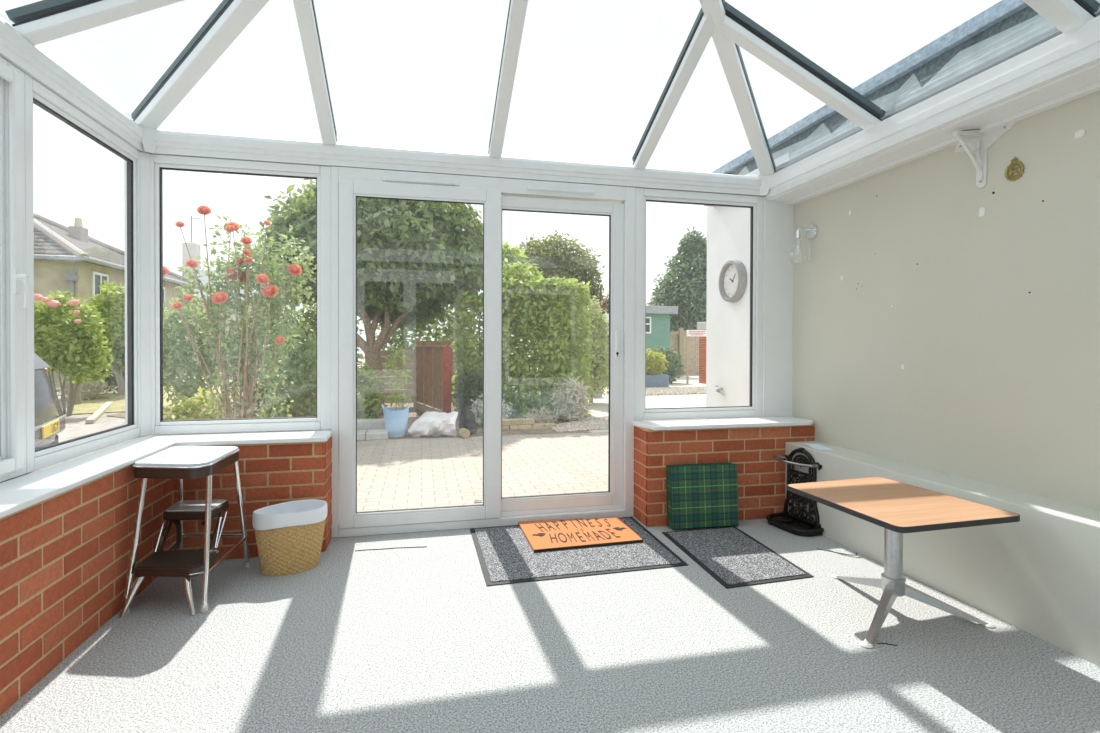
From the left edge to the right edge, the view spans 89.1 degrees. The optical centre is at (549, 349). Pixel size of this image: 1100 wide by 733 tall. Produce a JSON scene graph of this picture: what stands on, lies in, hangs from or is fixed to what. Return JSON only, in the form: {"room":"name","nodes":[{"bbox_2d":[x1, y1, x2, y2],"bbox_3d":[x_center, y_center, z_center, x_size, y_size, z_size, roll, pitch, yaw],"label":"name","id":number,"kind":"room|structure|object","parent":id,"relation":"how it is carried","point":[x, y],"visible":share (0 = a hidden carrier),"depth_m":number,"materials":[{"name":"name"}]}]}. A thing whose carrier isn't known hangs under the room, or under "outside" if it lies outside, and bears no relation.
{"room":"sunroom","nodes":[
{"label":"sunroom","id":0,"kind":"room"},
{"bbox_2d":[0,463,173,715],"bbox_3d":[-1.675,0.865,1.125,0.282,0.705,4.130,0,0,-13],"label":"wall","id":1,"kind":"structure","parent":0,"point":[65,556],"depth_m":2.00,"materials":[{"name":"red brick"}]},
{"bbox_2d":[0,56,30,481],"bbox_3d":[-1.901,-0.285,1.671,0.135,1.535,0.955,0,0,-13],"label":"window","id":2,"kind":"structure","parent":1,"relation":"in","point":[15,285],"depth_m":2.05,"materials":[{"name":"plastic"}]},
{"bbox_2d":[24,73,140,473],"bbox_3d":[-2.143,-0.292,2.580,0.070,1.535,0.925,0,0,-13],"label":"window","id":3,"kind":"structure","parent":1,"relation":"in","point":[35,92],"depth_m":2.58,"materials":[{"name":"plastic"}]},
{"bbox_2d":[129,152,150,440],"bbox_3d":[-2.236,0.066,3.058,0.104,2.270,0.108,0,0,-13],"label":"trim","id":4,"kind":"structure","parent":1,"relation":"attached to","point":[144,157],"depth_m":3.03,"materials":[{"name":"plastic"}]},
{"bbox_2d":[0,430,332,518],"bbox_3d":[-1.284,0.500,1.186,0.980,0.025,4.040,0,0,-13],"label":"window sill","id":5,"kind":"structure","parent":1,"relation":"on","point":[17,494],"depth_m":2.39,"materials":[{"name":"plastic"}]},
{"bbox_2d":[72,373,261,414],"bbox_3d":[-12.084,1.076,16.828,10.000,0.050,15.800,0,0,-13],"label":"lawn","id":6,"kind":"structure","parent":0,"point":[90,406],"depth_m":11.49,"materials":[{"name":"plant"}]},
{"bbox_2d":[65,300,105,404],"bbox_3d":[-9.461,0.076,11.162,1.006,2.197,0.851,0,0,-13],"label":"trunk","id":7,"kind":"object","parent":6,"relation":"on","point":[78,395],"visible":0.02,"depth_m":11.14,"materials":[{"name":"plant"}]},
{"bbox_2d":[55,373,117,400],"bbox_3d":[-10.144,0.927,12.124,1.113,0.852,1.010,0,0,12],"label":"dry grass tuft","id":8,"kind":"object","parent":6,"relation":"on","point":[95,388],"visible":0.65,"depth_m":12.09,"materials":[{"name":"beige plant"}]},
{"bbox_2d":[85,402,112,423],"bbox_3d":[-7.944,1.100,9.879,0.100,0.070,3.213,0,1,-34],"label":"kerb stone","id":9,"kind":"object","parent":6,"relation":"on","point":[102,409],"visible":1,"depth_m":9.37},
{"bbox_2d":[85,280,167,394],"bbox_3d":[-10.384,-0.232,13.480,1.986,2.823,1.499,0,0,-13],"label":"shrub","id":10,"kind":"object","parent":6,"relation":"on","point":[115,335],"visible":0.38,"depth_m":13.09,"materials":[{"name":"green plant"}]},
{"bbox_2d":[173,436,331,559],"bbox_3d":[-1.612,0.850,3.100,0.735,0.705,0.309,0,0,-13],"label":"wall","id":11,"kind":"structure","parent":0,"point":[274,473],"depth_m":2.96,"materials":[{"name":"red brick"}]},
{"bbox_2d":[150,154,330,434],"bbox_3d":[-1.749,-0.296,3.181,0.958,1.535,0.070,0,0,-13],"label":"window","id":12,"kind":"structure","parent":11,"relation":"in","point":[158,163],"depth_m":3.15,"materials":[{"name":"plastic"}]},
{"bbox_2d":[107,391,590,440],"bbox_3d":[-3.439,1.147,10.907,8.598,0.050,8.008,0,0,0],"label":"soil","id":13,"kind":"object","parent":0,"point":[414,414],"visible":0.15,"depth_m":8.18,"materials":[{"name":"brown soil"}]},
{"bbox_2d":[214,305,314,412],"bbox_3d":[-4.880,0.231,9.785,1.803,2.178,1.492,0,0,-13],"label":"evergreen shrub","id":14,"kind":"object","parent":13,"relation":"on","point":[259,400],"visible":0.1,"depth_m":9.60,"materials":[{"name":"green plant"}]},
{"bbox_2d":[254,395,316,431],"bbox_3d":[-3.714,0.936,7.890,0.834,0.685,0.788,0,0,-13],"label":"plant","id":15,"kind":"object","parent":13,"relation":"on","point":[267,412],"visible":0.05,"depth_m":7.73,"materials":[{"name":"green plant"}]},
{"bbox_2d":[306,326,316,398],"bbox_3d":[-3.354,0.378,8.392,0.687,1.582,0.726,0,0,9],"label":"bush","id":16,"kind":"object","parent":13,"relation":"on","point":[315,326],"visible":0.06,"depth_m":8.32,"materials":[{"name":"green plant"}]},
{"bbox_2d":[283,305,364,390],"bbox_3d":[-5.472,0.083,13.296,2.159,2.664,1.537,0,0,-13],"label":"shrub","id":17,"kind":"object","parent":13,"relation":"on","point":[313,315],"visible":0.07,"depth_m":13.08,"materials":[{"name":"green plant"}]},
{"bbox_2d":[357,430,366,439],"bbox_3d":[-2.608,1.128,7.203,0.450,0.120,0.310,0,0,-13],"label":"stone slab","id":18,"kind":"object","parent":13,"relation":"on","point":[361,434],"visible":0.22,"depth_m":7.10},
{"bbox_2d":[254,179,482,414],"bbox_3d":[-2.885,-0.981,9.584,3.944,4.373,2.878,0,0,-5],"label":"tree","id":19,"kind":"object","parent":13,"relation":"on","point":[418,254],"visible":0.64,"depth_m":9.05,"materials":[{"name":"green plant"}]},
{"bbox_2d":[357,418,384,430],"bbox_3d":[-2.490,1.075,7.584,0.750,0.220,0.320,0,0,-13],"label":"stone slab","id":20,"kind":"object","parent":13,"relation":"on","point":[362,424],"visible":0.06,"depth_m":7.46,"materials":[{"name":"grey stone"}]},
{"bbox_2d":[357,362,387,418],"bbox_3d":[-2.697,0.679,7.951,0.690,1.113,0.623,0,1,-29],"label":"clump","id":21,"kind":"object","parent":13,"relation":"on","point":[366,400],"visible":0.59,"depth_m":7.87,"materials":[{"name":"green plant"}]},
{"bbox_2d":[366,429,387,439],"bbox_3d":[-2.247,1.128,7.286,0.270,0.120,0.310,0,0,-13],"label":"stone slab","id":22,"kind":"object","parent":13,"relation":"on","point":[374,434],"visible":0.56,"depth_m":7.15,"materials":[{"name":"grey stone"}]},
{"bbox_2d":[382,403,410,437],"bbox_3d":[-2.037,0.939,7.399,0.338,0.435,0.338,0,0,26],"label":"bucket","id":23,"kind":"object","parent":13,"relation":"on","point":[396,422],"visible":0.94,"depth_m":7.28,"materials":[{"name":"blue plastic"}]},
{"bbox_2d":[378,346,415,410],"bbox_3d":[-2.016,0.452,7.388,0.459,1.009,0.424,0,1,34],"label":"young plant","id":24,"kind":"object","parent":23,"relation":"in","point":[396,395],"visible":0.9,"depth_m":7.38,"materials":[{"name":"green plant"}]},
{"bbox_2d":[375,296,476,389],"bbox_3d":[-3.145,-0.400,14.252,2.814,3.410,1.499,0,0,-13],"label":"shrub","id":25,"kind":"object","parent":13,"relation":"on","point":[402,341],"visible":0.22,"depth_m":13.94,"materials":[{"name":"green plant"}]},
{"bbox_2d":[414,345,450,412],"bbox_3d":[-2.065,0.592,9.750,0.151,1.315,1.959,0,1,-27],"label":"fence","id":26,"kind":"object","parent":13,"relation":"on","point":[432,362],"visible":0.88,"depth_m":9.50,"materials":[{"name":"brown wood"}]},
{"bbox_2d":[408,411,458,436],"bbox_3d":[-1.556,0.994,7.462,0.664,0.333,0.594,0,0,-13],"label":"sack","id":27,"kind":"object","parent":13,"relation":"on","point":[433,423],"visible":0.99,"depth_m":7.30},
{"bbox_2d":[450,365,482,421],"bbox_3d":[-1.252,0.752,8.892,0.734,1.039,0.653,0,0,-13],"label":"shrub","id":28,"kind":"object","parent":13,"relation":"on","point":[471,386],"visible":0.62,"depth_m":8.77,"materials":[{"name":"green plant"}]},
{"bbox_2d":[458,409,476,434],"bbox_3d":[-1.113,0.984,7.545,0.248,0.348,0.268,0,0,-13],"label":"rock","id":29,"kind":"object","parent":13,"relation":"on","point":[466,418],"visible":0.8,"depth_m":7.46,"materials":[{"name":"grey stone"}]},
{"bbox_2d":[470,393,514,425],"bbox_3d":[-0.895,0.926,8.431,0.679,0.576,0.595,0,0,10],"label":"shrub","id":30,"kind":"object","parent":13,"relation":"on","point":[479,420],"visible":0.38,"depth_m":8.33,"materials":[{"name":"green plant"}]},
{"bbox_2d":[481,241,542,305],"bbox_3d":[-0.826,-0.500,11.243,1.243,3.325,1.130,0,0,26],"label":"shrub","id":31,"kind":"object","parent":13,"relation":"on","point":[511,254],"visible":0.16,"depth_m":11.09,"materials":[{"name":"green plant"}]},
{"bbox_2d":[449,258,595,418],"bbox_3d":[-0.540,-0.127,9.877,2.492,2.850,1.842,0,0,-13],"label":"clipped hedge","id":32,"kind":"object","parent":13,"relation":"on","point":[518,287],"visible":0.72,"depth_m":9.36,"materials":[{"name":"green plant"}]},
{"bbox_2d":[502,418,555,429],"bbox_3d":[-0.364,1.093,8.140,0.904,0.145,0.190,0,0,-13],"label":"stone edging","id":33,"kind":"object","parent":13,"relation":"on","point":[523,423],"visible":0.78,"depth_m":8.08,"materials":[{"name":"beige stone"}]},
{"bbox_2d":[524,406,558,422],"bbox_3d":[-0.140,1.047,8.571,0.567,0.396,0.522,0,0,-13],"label":"grass","id":34,"kind":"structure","parent":13,"relation":"on","point":[549,417],"depth_m":8.52,"materials":[{"name":"green plant"}]},
{"bbox_2d":[28,352,698,473],"bbox_3d":[-8.752,1.165,38.016,120.000,0.500,102.000,0,0,-13],"label":"ground","id":35,"kind":"structure","parent":0,"point":[75,425],"depth_m":8.50,"materials":[{"name":"grey concrete"}]},
{"bbox_2d":[0,353,66,482],"bbox_3d":[-6.156,0.428,3.933,3.986,1.525,1.600,0,1,-30],"label":"parked car","id":36,"kind":"object","parent":35,"relation":"on","point":[48,424],"visible":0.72,"depth_m":5.08,"materials":[{"name":"paint"}]},
{"bbox_2d":[34,290,113,415],"bbox_3d":[-8.238,0.077,9.474,1.356,2.171,1.139,0,0,7],"label":"shrub","id":37,"kind":"object","parent":35,"relation":"on","point":[61,347],"visible":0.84,"depth_m":9.34,"materials":[{"name":"green plant"}]},
{"bbox_2d":[34,213,205,383],"bbox_3d":[-19.407,-2.019,20.640,8.917,6.286,9.917,0,0,-13],"label":"house","id":38,"kind":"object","parent":35,"relation":"on","point":[66,258],"visible":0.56,"depth_m":17.90,"materials":[{"name":"paint"}]},
{"bbox_2d":[74,218,82,226],"bbox_3d":[-17.927,-4.802,21.231,0.260,0.350,0.254,0,0,-13],"label":"chimney pot","id":39,"kind":"object","parent":38,"relation":"on","point":[78,221],"depth_m":21.15,"materials":[{"name":"ceramic"}]},
{"bbox_2d":[163,287,225,416],"bbox_3d":[-4.982,0.158,7.707,1.042,2.025,1.087,0,0,-13],"label":"leafy shrub","id":40,"kind":"object","parent":35,"relation":"on","point":[177,369],"visible":0.65,"depth_m":7.49,"materials":[{"name":"green plant"}]},
{"bbox_2d":[163,386,238,434],"bbox_3d":[-4.259,0.882,6.826,0.930,0.853,0.822,0,0,-13],"label":"plant","id":41,"kind":"object","parent":35,"relation":"on","point":[196,403],"visible":0.36,"depth_m":6.68,"materials":[{"name":"yellow plant"}]},
{"bbox_2d":[182,216,283,366],"bbox_3d":[-17.375,-3.046,30.352,4.450,8.200,5.600,0,0,-13],"label":"house","id":42,"kind":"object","parent":35,"relation":"on","point":[194,249],"visible":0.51,"depth_m":29.57,"materials":[{"name":"white paint"}]},
{"bbox_2d":[163,205,316,432],"bbox_3d":[-2.804,-0.035,5.164,1.331,2.484,0.794,0,0,-13],"label":"rose bush","id":43,"kind":"object","parent":35,"relation":"on","point":[269,294],"visible":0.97,"depth_m":5.07,"materials":[{"name":"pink plant"}]},
{"bbox_2d":[260,319,316,417],"bbox_3d":[-3.221,0.398,7.061,0.864,1.564,0.897,0,0,-13],"label":"leafy shrub","id":44,"kind":"object","parent":35,"relation":"on","point":[296,393],"visible":0.63,"depth_m":6.92,"materials":[{"name":"green plant"}]},
{"bbox_2d":[380,348,414,406],"bbox_3d":[-3.028,0.584,10.811,0.870,1.210,0.080,0,0,-13],"label":"fence","id":45,"kind":"object","parent":35,"relation":"on","point":[410,365],"visible":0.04,"depth_m":10.82,"materials":[{"name":"wood"}]},
{"bbox_2d":[416,338,474,395],"bbox_3d":[-2.393,0.460,12.845,1.340,1.430,0.100,0,0,-13],"label":"fence","id":46,"kind":"object","parent":35,"relation":"on","point":[418,342],"visible":0.09,"depth_m":12.79,"materials":[{"name":"brown wood"}]},
{"bbox_2d":[508,229,607,355],"bbox_3d":[-0.075,-2.229,26.411,5.923,6.621,4.320,0,0,-13],"label":"round tree","id":47,"kind":"object","parent":35,"relation":"on","point":[550,256],"visible":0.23,"depth_m":25.61,"materials":[{"name":"green plant"}]},
{"bbox_2d":[599,290,608,377],"bbox_3d":[2.131,-0.541,20.594,1.110,3.276,0.873,0,0,-13],"label":"shrub","id":48,"kind":"object","parent":35,"relation":"on","point":[605,301],"visible":0.2,"depth_m":20.49,"materials":[{"name":"green plant"}]},
{"bbox_2d":[587,305,677,372],"bbox_3d":[3.137,-0.296,23.039,3.250,2.810,2.900,0,0,-13],"label":"garden shed","id":49,"kind":"object","parent":35,"relation":"on","point":[657,317],"visible":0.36,"depth_m":22.03,"materials":[{"name":"wood"}]},
{"bbox_2d":[647,226,706,331],"bbox_3d":[8.685,-3.036,32.790,5.478,8.177,6.413,1,1,40],"label":"conifer tree","id":50,"kind":"object","parent":35,"relation":"on","point":[685,283],"visible":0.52,"depth_m":31.49,"materials":[{"name":"green plant"}]},
{"bbox_2d":[670,328,698,374],"bbox_3d":[7.206,0.008,23.724,5.310,2.210,0.165,0,0,-13],"label":"fence","id":51,"kind":"object","parent":35,"relation":"on","point":[678,338],"visible":0.13,"depth_m":23.43,"materials":[{"name":"beige wood"}]},
{"bbox_2d":[697,322,705,383],"bbox_3d":[5.050,0.149,17.803,0.550,2.010,0.530,0,0,-13],"label":"brick pier","id":52,"kind":"object","parent":35,"relation":"on","point":[700,325],"visible":0.46,"depth_m":17.74,"materials":[{"name":"red brick"}]},
{"bbox_2d":[357,432,607,511],"bbox_3d":[0.683,1.200,5.832,6.450,0.052,3.800,0,0,-13],"label":"patio","id":53,"kind":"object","parent":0,"point":[392,474],"visible":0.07,"depth_m":5.48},
{"bbox_2d":[458,428,469,437],"bbox_3d":[-1.123,1.097,7.303,0.124,0.121,0.120,0,1,-30],"label":"log","id":54,"kind":"object","parent":53,"relation":"on","point":[463,432],"visible":1,"depth_m":7.26,"materials":[{"name":"brown wood"}]},
{"bbox_2d":[331,166,634,537],"bbox_3d":[-0.367,0.019,3.498,1.878,2.165,0.119,0,0,-13],"label":"door","id":55,"kind":"structure","parent":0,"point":[348,184],"depth_m":3.45,"materials":[{"name":"plastic"}]},
{"bbox_2d":[382,176,458,185],"bbox_3d":[-0.770,-1.008,3.349,0.450,0.024,0.016,0,0,-13],"label":"vent","id":56,"kind":"object","parent":55,"relation":"attached to","point":[391,180],"depth_m":3.35,"materials":[{"name":"plastic"}]},
{"bbox_2d":[527,186,594,193],"bbox_3d":[0.072,-1.007,3.542,0.442,0.024,0.016,0,0,-13],"label":"vent","id":57,"kind":"object","parent":55,"relation":"attached to","point":[530,189],"depth_m":3.54,"materials":[{"name":"plastic"}]},
{"bbox_2d":[0,516,1099,732],"bbox_3d":[0.319,1.197,1.556,3.880,0.163,4.070,0,0,-13],"label":"floor","id":58,"kind":"structure","parent":0,"point":[398,632],"depth_m":2.03,"materials":[{"name":"carpet"}]},
{"bbox_2d":[119,446,250,617],"bbox_3d":[-1.654,0.799,2.582,0.378,0.622,0.597,0,0,-13],"label":"step stool","id":59,"kind":"object","parent":58,"relation":"on","point":[180,463],"visible":1,"depth_m":2.44,"materials":[{"name":"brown metal"}]},
{"bbox_2d":[252,499,327,575],"bbox_3d":[-1.307,0.950,2.815,0.335,0.311,0.248,0,0,-13],"label":"basket","id":60,"kind":"object","parent":58,"relation":"on","point":[289,535],"visible":1,"depth_m":2.73,"materials":[{"name":"beige wicker"}]},
{"bbox_2d":[470,517,687,585],"bbox_3d":[0.117,1.101,3.132,1.056,0.010,0.835,0,0,-13],"label":"entrance mat","id":61,"kind":"object","parent":58,"relation":"on","point":[505,555],"visible":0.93,"depth_m":2.94,"materials":[{"name":"carpet"}]},
{"bbox_2d":[518,517,642,552],"bbox_3d":[0.169,1.087,3.320,0.644,0.017,0.493,0,0,-13],"label":"doormat","id":62,"kind":"object","parent":61,"relation":"on","point":[564,534],"visible":1,"depth_m":3.27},
{"bbox_2d":[532,533,545,536],"bbox_3d":[-0.064,1.078,3.248,0.072,0.001,0.064,0,0,16],"label":"print","id":63,"kind":"object","parent":62,"relation":"on","point":[533,534],"depth_m":3.24},
{"bbox_2d":[666,462,738,529],"bbox_3d":[0.950,0.911,3.480,0.444,0.384,0.116,0,0,-11],"label":"cushion","id":64,"kind":"object","parent":58,"relation":"on","point":[705,495],"visible":1,"depth_m":3.44,"materials":[{"name":"green fabric"}]},
{"bbox_2d":[662,526,813,588],"bbox_3d":[0.984,1.104,3.030,0.522,0.010,0.785,0,0,-13],"label":"entrance mat","id":65,"kind":"object","parent":58,"relation":"on","point":[734,558],"visible":1,"depth_m":2.94,"materials":[{"name":"carpet"}]},
{"bbox_2d":[766,448,823,536],"bbox_3d":[1.502,0.859,3.453,0.199,0.491,0.354,0,0,-21],"label":"umbrella stand","id":66,"kind":"object","parent":58,"relation":"on","point":[790,522],"visible":0.83,"depth_m":3.45,"materials":[{"name":"black metal"}]},
{"bbox_2d":[766,511,823,536],"bbox_3d":[1.501,1.075,3.454,0.199,0.059,0.354,0,0,-21],"label":"drip tray","id":67,"kind":"object","parent":66,"relation":"on","point":[790,522],"depth_m":3.42,"materials":[{"name":"black metal"}]},
{"bbox_2d":[787,477,1019,648],"bbox_3d":[1.435,0.869,2.381,0.644,0.491,0.723,0,0,-13],"label":"pedestal table","id":68,"kind":"object","parent":58,"relation":"on","point":[897,507],"visible":1,"depth_m":2.29,"materials":[{"name":"laminate"}]},
{"bbox_2d":[5,0,1099,175],"bbox_3d":[0.110,-1.667,1.497,3.945,1.025,4.135,0,0,-13],"label":"rafters","id":69,"kind":"structure","parent":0,"point":[43,21],"depth_m":2.80,"materials":[{"name":"white plastic"}]},
{"bbox_2d":[0,18,143,151],"bbox_3d":[-1.799,-1.122,1.100,0.116,0.142,4.130,0,0,-13],"label":"trim","id":70,"kind":"structure","parent":69,"relation":"attached to","point":[15,48],"depth_m":2.33,"materials":[{"name":"plastic"}]},
{"bbox_2d":[565,375,705,432],"bbox_3d":[3.612,1.131,15.724,4.602,0.050,18.466,0,0,20],"label":"path","id":71,"kind":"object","parent":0,"point":[599,406],"visible":0.04,"depth_m":12.08,"materials":[{"name":"grey concrete"}]},
{"bbox_2d":[547,375,593,421],"bbox_3d":[0.319,0.835,8.920,0.794,0.873,0.681,0,0,-13],"label":"ornamental grass","id":72,"kind":"object","parent":71,"relation":"on","point":[568,407],"depth_m":8.83,"materials":[{"name":"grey plant"}]},
{"bbox_2d":[573,296,608,402],"bbox_3d":[0.822,0.004,11.655,1.104,2.318,1.305,0,1,33],"label":"variegated shrub","id":73,"kind":"object","parent":71,"relation":"on","point":[599,370],"visible":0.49,"depth_m":11.48,"materials":[{"name":"green plant"}]},
{"bbox_2d":[551,416,642,431],"bbox_3d":[0.699,1.142,8.771,1.644,0.036,1.669,0,0,-13],"label":"gravel","id":74,"kind":"object","parent":71,"relation":"on","point":[598,423],"visible":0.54,"depth_m":8.33,"materials":[{"name":"grey gravel"}]},
{"bbox_2d":[646,374,668,387],"bbox_3d":[2.783,0.936,16.169,1.180,0.390,0.550,0,0,-13],"label":"planter","id":75,"kind":"object","parent":71,"relation":"on","point":[657,380],"visible":0.3,"depth_m":15.95,"materials":[{"name":"plastic"}]},
{"bbox_2d":[646,348,669,374],"bbox_3d":[2.799,0.394,16.152,1.370,0.890,0.820,0,0,-13],"label":"shrub","id":76,"kind":"object","parent":75,"relation":"on","point":[654,361],"visible":0.59,"depth_m":16.06,"materials":[{"name":"yellow plant"}]},
{"bbox_2d":[649,345,685,383],"bbox_3d":[3.578,0.545,17.879,1.543,1.357,1.154,0,0,-13],"label":"shrub","id":77,"kind":"object","parent":71,"relation":"on","point":[674,366],"visible":0.5,"depth_m":17.70,"materials":[{"name":"green plant"}]},
{"bbox_2d":[646,386,705,395],"bbox_3d":[3.769,1.095,14.778,4.262,0.076,2.065,0,0,-13],"label":"gravel","id":78,"kind":"object","parent":71,"relation":"on","point":[652,390],"visible":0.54,"depth_m":14.43,"materials":[{"name":"beige gravel"}]},
{"bbox_2d":[686,330,705,383],"bbox_3d":[4.565,0.265,17.434,0.680,1.720,0.074,0,0,-13],"label":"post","id":79,"kind":"object","parent":71,"relation":"on","point":[689,332],"visible":0.9,"depth_m":17.36,"materials":[{"name":"white wood"}]},
{"bbox_2d":[634,424,814,526],"bbox_3d":[1.171,0.851,3.740,1.238,0.705,0.310,0,0,-13],"label":"wall","id":80,"kind":"structure","parent":0,"point":[760,477],"depth_m":3.59,"materials":[{"name":"red brick"}]},
{"bbox_2d":[634,188,762,420],"bbox_3d":[1.013,-0.295,3.817,0.954,1.535,0.070,0,0,-13],"label":"window","id":81,"kind":"structure","parent":80,"relation":"in","point":[755,203],"depth_m":3.80,"materials":[{"name":"plastic"}]},
{"bbox_2d":[632,416,813,430],"bbox_3d":[1.149,0.487,3.678,1.200,0.025,0.275,0,0,-13],"label":"trim","id":82,"kind":"structure","parent":80,"relation":"on","point":[683,424],"depth_m":3.61,"materials":[{"name":"plastic"}]},
{"bbox_2d":[762,196,793,416],"bbox_3d":[1.595,-0.294,3.947,0.240,1.535,0.078,0,0,-13],"label":"trim","id":83,"kind":"structure","parent":80,"relation":"on","point":[777,215],"depth_m":3.91,"materials":[{"name":"plastic"}]},
{"bbox_2d":[706,85,1099,510],"bbox_3d":[2.386,0.005,2.665,0.753,2.820,5.323,0,0,-13],"label":"wall","id":84,"kind":"structure","parent":0,"point":[943,322],"depth_m":2.74,"materials":[{"name":"paint"}]},
{"bbox_2d":[138,124,771,196],"bbox_3d":[-0.343,-1.134,3.466,4.015,0.148,0.172,0,0,-13],"label":"beam","id":85,"kind":"structure","parent":84,"relation":"attached to","point":[154,141],"depth_m":3.37,"materials":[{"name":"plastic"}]},
{"bbox_2d":[714,384,723,394],"bbox_3d":[1.488,0.355,4.910,0.054,0.092,0.165,0,0,-13],"label":"tap","id":86,"kind":"object","parent":84,"relation":"attached to","point":[719,390],"visible":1,"depth_m":4.88,"materials":[{"name":"silver metal"}]},
{"bbox_2d":[718,260,746,302],"bbox_3d":[1.529,-0.571,4.691,0.066,0.360,0.360,0,0,-13],"label":"wall clock","id":87,"kind":"object","parent":84,"relation":"attached to","point":[732,283],"visible":1,"depth_m":4.68,"materials":[{"name":"grey plastic"}]},
{"bbox_2d":[789,224,817,263],"bbox_3d":[1.675,-0.703,3.715,0.170,0.269,0.116,0,0,-13],"label":"wall lamp","id":88,"kind":"object","parent":84,"relation":"attached to","point":[812,229],"visible":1,"depth_m":3.71,"materials":[{"name":"silver metal"}]},
{"bbox_2d":[704,0,1099,205],"bbox_3d":[2.335,-1.374,2.532,0.915,0.440,5.590,0,0,-13],"label":"roof edge","id":89,"kind":"structure","parent":84,"relation":"attached to","point":[1007,29],"depth_m":2.90,"materials":[{"name":"metal"}]},
{"bbox_2d":[766,15,1099,204],"bbox_3d":[2.053,-1.087,1.959,0.232,0.182,4.074,0,0,-13],"label":"trim","id":90,"kind":"structure","parent":84,"relation":"attached to","point":[1064,68],"depth_m":2.51,"materials":[{"name":"plastic"}]},
{"bbox_2d":[785,441,1099,666],"bbox_3d":[2.086,0.898,1.835,0.230,0.545,3.826,0,0,-13],"label":"wall ledge","id":91,"kind":"object","parent":84,"relation":"attached to","point":[1038,574],"visible":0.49,"depth_m":2.31,"materials":[{"name":"paint"}]},
{"bbox_2d":[804,443,834,450],"bbox_3d":[1.663,0.606,3.452,0.101,0.010,0.215,0,0,0],"label":"leaflet","id":92,"kind":"object","parent":91,"relation":"on","point":[815,446],"visible":1,"depth_m":3.44,"materials":[{"name":"paper"}]},
{"bbox_2d":[953,122,1014,187],"bbox_3d":[1.938,-0.883,2.580,0.166,0.264,0.282,0,0,-13],"label":"wall bracket","id":93,"kind":"object","parent":84,"relation":"attached to","point":[978,143],"visible":1,"depth_m":2.58,"materials":[{"name":"white metal"}]},
{"bbox_2d":[1004,157,1024,180],"bbox_3d":[2.046,-0.794,2.460,0.014,0.105,0.085,0,0,-13],"label":"wall ornament","id":94,"kind":"object","parent":84,"relation":"attached to","point":[1008,176],"visible":1,"depth_m":2.46,"materials":[{"name":"gold metal"}]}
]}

